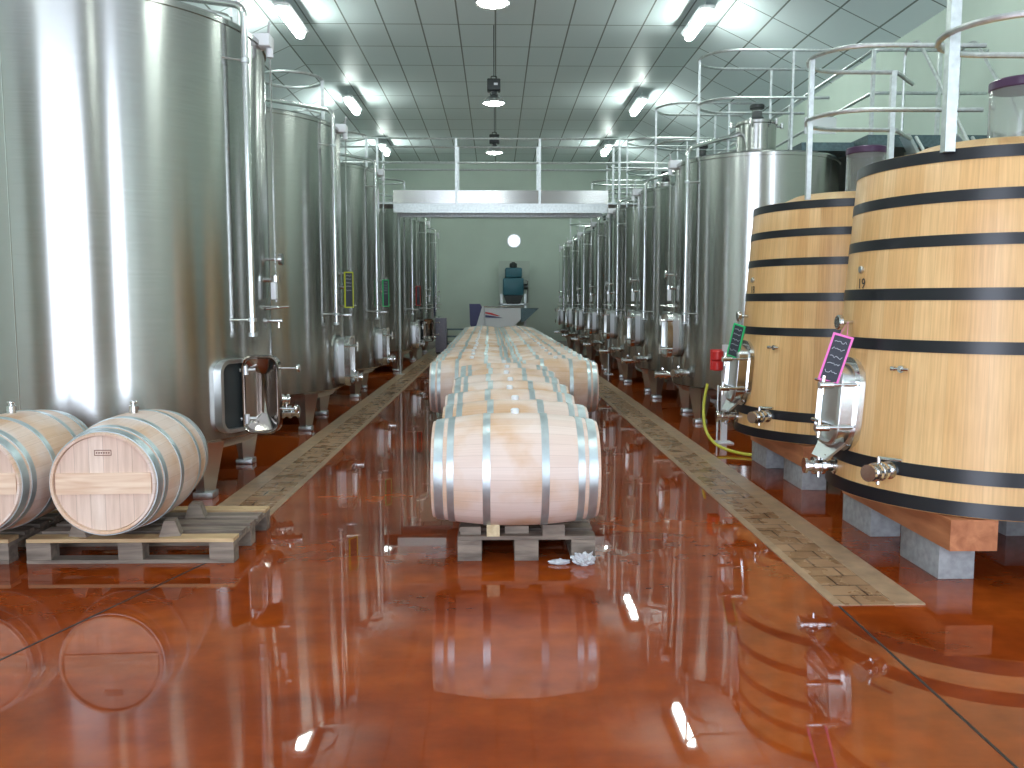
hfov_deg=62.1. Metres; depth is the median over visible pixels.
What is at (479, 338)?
wine barrel
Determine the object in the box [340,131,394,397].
tank
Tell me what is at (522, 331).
wine barrel
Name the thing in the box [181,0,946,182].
ceiling
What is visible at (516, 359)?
wine barrel
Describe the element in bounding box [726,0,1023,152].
wall
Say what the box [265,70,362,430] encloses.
tank
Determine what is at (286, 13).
diffuser
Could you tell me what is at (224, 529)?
pallet
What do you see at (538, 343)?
wine barrel
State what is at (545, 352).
wine barrel
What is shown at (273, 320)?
tap
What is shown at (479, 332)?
wine barrel
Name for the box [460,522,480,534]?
chock
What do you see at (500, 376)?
wine barrel
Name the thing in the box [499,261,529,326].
destemmer
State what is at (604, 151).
diffuser
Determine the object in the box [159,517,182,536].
chock
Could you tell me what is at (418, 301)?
tag
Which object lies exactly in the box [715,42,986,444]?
oak vat
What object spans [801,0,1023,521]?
oak vat
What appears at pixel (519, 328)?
wine barrel
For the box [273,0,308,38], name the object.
ceiling light
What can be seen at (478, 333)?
wine barrel
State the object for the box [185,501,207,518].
chock
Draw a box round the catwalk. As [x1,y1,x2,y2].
[717,48,988,191]
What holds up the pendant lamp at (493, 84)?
hanging from the ceiling
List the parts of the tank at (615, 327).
manway door, manway frame, leg, leg, guard rail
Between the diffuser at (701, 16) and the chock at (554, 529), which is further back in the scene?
the diffuser at (701, 16)
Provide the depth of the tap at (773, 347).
6.90 m
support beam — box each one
[751,436,816,465]
[842,491,998,550]
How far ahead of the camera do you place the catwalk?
10.20 m
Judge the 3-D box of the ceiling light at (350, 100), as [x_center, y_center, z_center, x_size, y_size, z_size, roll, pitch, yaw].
[-3.791,-6.690,20.189,0.270,0.310,1.530,0,5,-1]
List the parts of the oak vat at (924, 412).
manway door, manway frame, lid, guard rail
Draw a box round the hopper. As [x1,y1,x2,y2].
[469,304,538,327]
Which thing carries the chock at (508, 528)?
on the pallet at (579, 537)
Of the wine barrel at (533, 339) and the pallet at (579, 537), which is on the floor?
the pallet at (579, 537)
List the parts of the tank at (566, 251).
manway frame, leg, guard rail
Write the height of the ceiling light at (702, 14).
0.310 m
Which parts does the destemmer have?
motor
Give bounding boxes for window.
[507,234,520,247]
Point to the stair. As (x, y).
(910, 146)
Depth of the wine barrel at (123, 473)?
4.65 m
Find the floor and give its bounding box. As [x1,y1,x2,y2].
[0,345,1023,767]
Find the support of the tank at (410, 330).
on the floor
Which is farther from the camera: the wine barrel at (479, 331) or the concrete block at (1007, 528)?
the wine barrel at (479, 331)
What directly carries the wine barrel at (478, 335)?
on the pallet
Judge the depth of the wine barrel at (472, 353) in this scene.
10.46 m
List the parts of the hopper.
panel, rail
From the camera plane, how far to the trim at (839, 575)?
5.74 m
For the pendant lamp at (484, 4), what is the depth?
10.10 m
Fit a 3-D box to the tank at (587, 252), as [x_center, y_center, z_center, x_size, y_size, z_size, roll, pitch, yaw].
[2.733,-2.864,21.807,2.096,4.539,2.038,4,7,33]
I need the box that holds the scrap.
[548,558,569,564]
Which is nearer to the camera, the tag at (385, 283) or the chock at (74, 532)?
the chock at (74, 532)
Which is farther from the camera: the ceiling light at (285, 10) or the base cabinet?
the base cabinet
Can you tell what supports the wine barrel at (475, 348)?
on the pallet
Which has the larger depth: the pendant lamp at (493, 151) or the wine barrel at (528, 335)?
the pendant lamp at (493, 151)
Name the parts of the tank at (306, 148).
guard rail, leg, leg, manway frame, manway door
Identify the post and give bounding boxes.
[710,345,733,443]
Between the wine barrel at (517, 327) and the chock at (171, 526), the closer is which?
the chock at (171, 526)
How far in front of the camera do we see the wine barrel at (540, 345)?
12.58 m
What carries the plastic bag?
on the floor
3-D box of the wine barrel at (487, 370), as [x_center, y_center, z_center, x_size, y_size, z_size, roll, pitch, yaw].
[-0.049,0.151,8.483,0.950,0.690,0.660,0,5,-1]
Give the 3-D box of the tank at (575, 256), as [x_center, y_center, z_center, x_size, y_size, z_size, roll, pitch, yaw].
[2.652,-3.124,24.533,2.096,4.539,2.038,4,7,33]
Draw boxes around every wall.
[370,161,652,340]
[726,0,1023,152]
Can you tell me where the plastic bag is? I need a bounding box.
[570,551,595,565]
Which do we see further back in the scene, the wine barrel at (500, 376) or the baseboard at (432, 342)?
the baseboard at (432, 342)
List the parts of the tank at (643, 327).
manway door, manway frame, leg, leg, sight glass, guard rail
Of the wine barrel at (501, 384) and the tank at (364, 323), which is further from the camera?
the tank at (364, 323)
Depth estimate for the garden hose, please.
8.72 m
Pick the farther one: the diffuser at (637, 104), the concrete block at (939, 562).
the diffuser at (637, 104)
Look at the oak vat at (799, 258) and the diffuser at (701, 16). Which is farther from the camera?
the diffuser at (701, 16)
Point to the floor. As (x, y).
(352, 631)
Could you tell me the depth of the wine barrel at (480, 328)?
20.94 m
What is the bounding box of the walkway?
[340,137,696,374]
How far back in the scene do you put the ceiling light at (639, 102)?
20.05 m
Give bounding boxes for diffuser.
[277,6,303,38]
[345,98,359,114]
[379,145,388,155]
[601,145,610,156]
[631,99,644,115]
[685,9,710,40]
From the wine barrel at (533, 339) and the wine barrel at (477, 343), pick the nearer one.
the wine barrel at (477, 343)
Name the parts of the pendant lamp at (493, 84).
cord, lamp shade, bulb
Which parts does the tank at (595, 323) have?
manway frame, leg, guard rail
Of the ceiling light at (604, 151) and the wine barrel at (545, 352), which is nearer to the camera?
the wine barrel at (545, 352)
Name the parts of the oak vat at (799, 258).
manway door, manway frame, lid, guard rail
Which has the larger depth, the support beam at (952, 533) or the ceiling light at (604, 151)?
the ceiling light at (604, 151)
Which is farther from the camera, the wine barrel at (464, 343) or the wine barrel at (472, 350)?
the wine barrel at (464, 343)
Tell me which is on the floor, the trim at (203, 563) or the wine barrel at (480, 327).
the trim at (203, 563)
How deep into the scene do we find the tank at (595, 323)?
18.70 m
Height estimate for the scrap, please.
0.032 m
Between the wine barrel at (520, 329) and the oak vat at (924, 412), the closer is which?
the oak vat at (924, 412)
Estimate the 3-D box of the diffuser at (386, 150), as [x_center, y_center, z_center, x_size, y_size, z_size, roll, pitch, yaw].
[-3.900,-7.136,25.971,0.150,0.100,1.360,0,5,-1]
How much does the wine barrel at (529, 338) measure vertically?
0.690 m
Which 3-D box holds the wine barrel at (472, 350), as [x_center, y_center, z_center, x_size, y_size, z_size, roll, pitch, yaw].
[-0.512,-0.116,11.282,0.950,0.690,0.660,0,5,-1]
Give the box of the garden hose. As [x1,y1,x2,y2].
[702,384,751,456]
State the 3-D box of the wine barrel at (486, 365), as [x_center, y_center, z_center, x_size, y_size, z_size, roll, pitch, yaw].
[-0.086,0.085,9.179,0.950,0.690,0.660,0,5,-1]
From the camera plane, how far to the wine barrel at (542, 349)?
11.88 m
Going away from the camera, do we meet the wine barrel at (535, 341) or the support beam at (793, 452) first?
the support beam at (793, 452)
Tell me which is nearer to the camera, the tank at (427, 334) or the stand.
the tank at (427, 334)
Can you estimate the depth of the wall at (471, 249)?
29.84 m
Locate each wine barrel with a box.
[0,401,87,531]
[49,400,208,535]
[429,356,511,412]
[430,408,600,524]
[434,352,511,361]
[437,349,508,357]
[441,347,508,354]
[442,395,588,418]
[444,344,507,351]
[445,385,574,406]
[447,340,504,346]
[447,342,507,349]
[450,338,504,344]
[452,337,503,341]
[452,377,568,393]
[453,370,558,385]
[454,335,503,340]
[455,334,502,338]
[457,333,501,336]
[458,331,500,334]
[458,332,501,335]
[459,330,498,333]
[459,360,548,372]
[459,365,555,377]
[462,327,499,330]
[462,329,500,333]
[463,328,498,330]
[500,327,534,331]
[501,328,537,331]
[501,329,539,334]
[502,330,541,333]
[502,331,542,337]
[503,332,546,336]
[503,333,548,338]
[504,334,551,338]
[504,335,553,340]
[504,337,556,345]
[506,338,560,344]
[506,340,563,347]
[508,342,568,351]
[509,344,572,351]
[509,347,576,357]
[510,349,581,358]
[512,352,588,362]
[515,356,598,411]
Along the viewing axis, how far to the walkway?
16.64 m
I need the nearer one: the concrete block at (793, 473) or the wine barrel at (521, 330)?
the concrete block at (793, 473)
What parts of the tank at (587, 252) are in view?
manway frame, leg, guard rail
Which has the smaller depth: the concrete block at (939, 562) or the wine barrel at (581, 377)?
the concrete block at (939, 562)
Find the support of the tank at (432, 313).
on the floor
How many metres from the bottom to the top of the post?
1.050 m
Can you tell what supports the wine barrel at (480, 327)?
on the pallet
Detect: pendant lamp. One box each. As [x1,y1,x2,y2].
[476,0,509,9]
[483,25,504,106]
[486,107,502,154]
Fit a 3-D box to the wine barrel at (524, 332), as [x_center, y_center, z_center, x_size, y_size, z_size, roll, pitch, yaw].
[0.283,-0.781,18.267,0.950,0.690,0.660,0,5,-1]
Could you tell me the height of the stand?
0.670 m
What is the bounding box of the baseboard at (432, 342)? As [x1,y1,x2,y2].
[428,341,574,344]
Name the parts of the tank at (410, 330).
guard rail, leg, manway frame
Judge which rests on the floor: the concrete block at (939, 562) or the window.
the concrete block at (939, 562)
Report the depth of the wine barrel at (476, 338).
14.66 m
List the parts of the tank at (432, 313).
leg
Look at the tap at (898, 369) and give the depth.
4.64 m
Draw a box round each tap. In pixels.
[270,318,281,327]
[767,345,778,349]
[890,366,908,372]
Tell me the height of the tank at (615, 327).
4.539 m
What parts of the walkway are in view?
post, post, post, post, railing, railing, post, post, post, post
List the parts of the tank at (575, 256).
manway frame, leg, guard rail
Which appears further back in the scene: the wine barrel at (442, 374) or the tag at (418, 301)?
the tag at (418, 301)
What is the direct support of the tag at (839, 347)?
hanging from the oak vat at (924, 412)
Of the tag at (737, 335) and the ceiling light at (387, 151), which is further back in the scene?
the ceiling light at (387, 151)
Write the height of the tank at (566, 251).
4.539 m
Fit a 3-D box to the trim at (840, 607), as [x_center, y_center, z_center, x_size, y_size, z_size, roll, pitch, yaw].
[1.645,1.487,0.143,0.012,0.012,8.141,0,5,0]
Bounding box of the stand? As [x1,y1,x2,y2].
[447,328,463,345]
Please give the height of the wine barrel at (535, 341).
0.690 m
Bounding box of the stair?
[899,40,998,154]
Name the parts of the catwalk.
landing plate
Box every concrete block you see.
[752,441,783,467]
[783,458,825,489]
[842,493,900,536]
[900,525,974,578]
[998,521,1023,535]
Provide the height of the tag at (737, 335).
0.368 m
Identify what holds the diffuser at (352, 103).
attached to the ceiling light at (350, 100)
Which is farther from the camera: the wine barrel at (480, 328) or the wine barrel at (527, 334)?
the wine barrel at (480, 328)
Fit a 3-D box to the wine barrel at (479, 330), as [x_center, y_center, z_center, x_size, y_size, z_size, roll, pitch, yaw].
[-0.742,-0.912,19.642,0.950,0.690,0.660,0,5,-1]
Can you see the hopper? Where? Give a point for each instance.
(480, 315)
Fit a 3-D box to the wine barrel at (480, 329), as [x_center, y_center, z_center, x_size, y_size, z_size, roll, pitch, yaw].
[-0.741,-0.979,20.338,0.950,0.690,0.660,0,5,-1]
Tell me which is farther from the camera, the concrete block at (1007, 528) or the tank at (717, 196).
the tank at (717, 196)
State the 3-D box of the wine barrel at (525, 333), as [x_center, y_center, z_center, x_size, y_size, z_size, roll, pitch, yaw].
[0.291,-0.715,17.570,0.950,0.690,0.660,0,5,-1]
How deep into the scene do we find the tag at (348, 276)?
10.40 m
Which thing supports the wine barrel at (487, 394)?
on the pallet
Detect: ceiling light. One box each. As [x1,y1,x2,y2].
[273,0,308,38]
[342,90,362,114]
[378,143,390,155]
[600,140,613,156]
[628,92,647,115]
[681,0,715,40]
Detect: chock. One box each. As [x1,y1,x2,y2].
[68,525,93,537]
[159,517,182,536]
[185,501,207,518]
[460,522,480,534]
[487,525,499,536]
[505,525,528,533]
[541,522,564,535]
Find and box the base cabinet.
[435,318,446,353]
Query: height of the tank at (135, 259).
4.332 m
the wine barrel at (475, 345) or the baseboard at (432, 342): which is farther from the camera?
the baseboard at (432, 342)
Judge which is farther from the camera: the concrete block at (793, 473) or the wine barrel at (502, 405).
the concrete block at (793, 473)
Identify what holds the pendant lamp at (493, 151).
hanging from the ceiling
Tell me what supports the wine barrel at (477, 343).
on the pallet
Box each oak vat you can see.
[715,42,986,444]
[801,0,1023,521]
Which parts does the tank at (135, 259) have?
leg, guard rail, manway frame, leg, manway door, gauge plate, gauge lever, door knob, door knob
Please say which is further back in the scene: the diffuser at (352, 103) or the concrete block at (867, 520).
the diffuser at (352, 103)
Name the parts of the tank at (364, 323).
guard rail, leg, leg, manway frame, manway door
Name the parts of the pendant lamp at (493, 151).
lamp shade, bulb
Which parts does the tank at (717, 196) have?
manway door, gauge plate, manway frame, leg, leg, sight glass, guard rail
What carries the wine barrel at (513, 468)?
on the pallet at (579, 537)
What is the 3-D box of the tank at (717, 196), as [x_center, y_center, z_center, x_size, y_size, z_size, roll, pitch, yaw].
[3.059,-1.825,10.900,2.096,4.539,2.038,4,7,33]
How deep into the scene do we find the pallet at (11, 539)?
5.05 m
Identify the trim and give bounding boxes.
[0,563,205,660]
[599,375,924,605]
[838,606,1018,767]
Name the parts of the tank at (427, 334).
leg, manway door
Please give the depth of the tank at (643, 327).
13.15 m
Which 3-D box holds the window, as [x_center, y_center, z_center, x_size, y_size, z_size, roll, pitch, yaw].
[0.072,-5.024,29.845,0.500,0.500,0.060,0,5,-1]
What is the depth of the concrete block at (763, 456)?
7.71 m
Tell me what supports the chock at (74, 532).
on the pallet at (224, 529)
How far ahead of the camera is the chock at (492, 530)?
4.92 m
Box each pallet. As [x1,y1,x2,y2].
[0,509,65,563]
[26,506,270,563]
[457,519,594,560]
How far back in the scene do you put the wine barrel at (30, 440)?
4.79 m
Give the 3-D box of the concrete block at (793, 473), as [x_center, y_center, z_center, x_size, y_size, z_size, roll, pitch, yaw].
[2.410,0.729,7.007,0.196,0.200,0.440,0,5,-1]
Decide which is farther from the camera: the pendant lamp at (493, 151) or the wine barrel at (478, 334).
the pendant lamp at (493, 151)
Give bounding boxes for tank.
[0,0,300,498]
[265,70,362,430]
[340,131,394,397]
[379,178,424,371]
[389,201,439,359]
[422,217,440,351]
[555,213,604,349]
[562,194,628,355]
[571,180,653,361]
[583,161,668,370]
[599,137,711,382]
[621,102,758,398]
[654,48,840,423]
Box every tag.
[344,266,353,307]
[382,275,388,306]
[416,284,420,305]
[727,319,745,357]
[818,324,853,382]

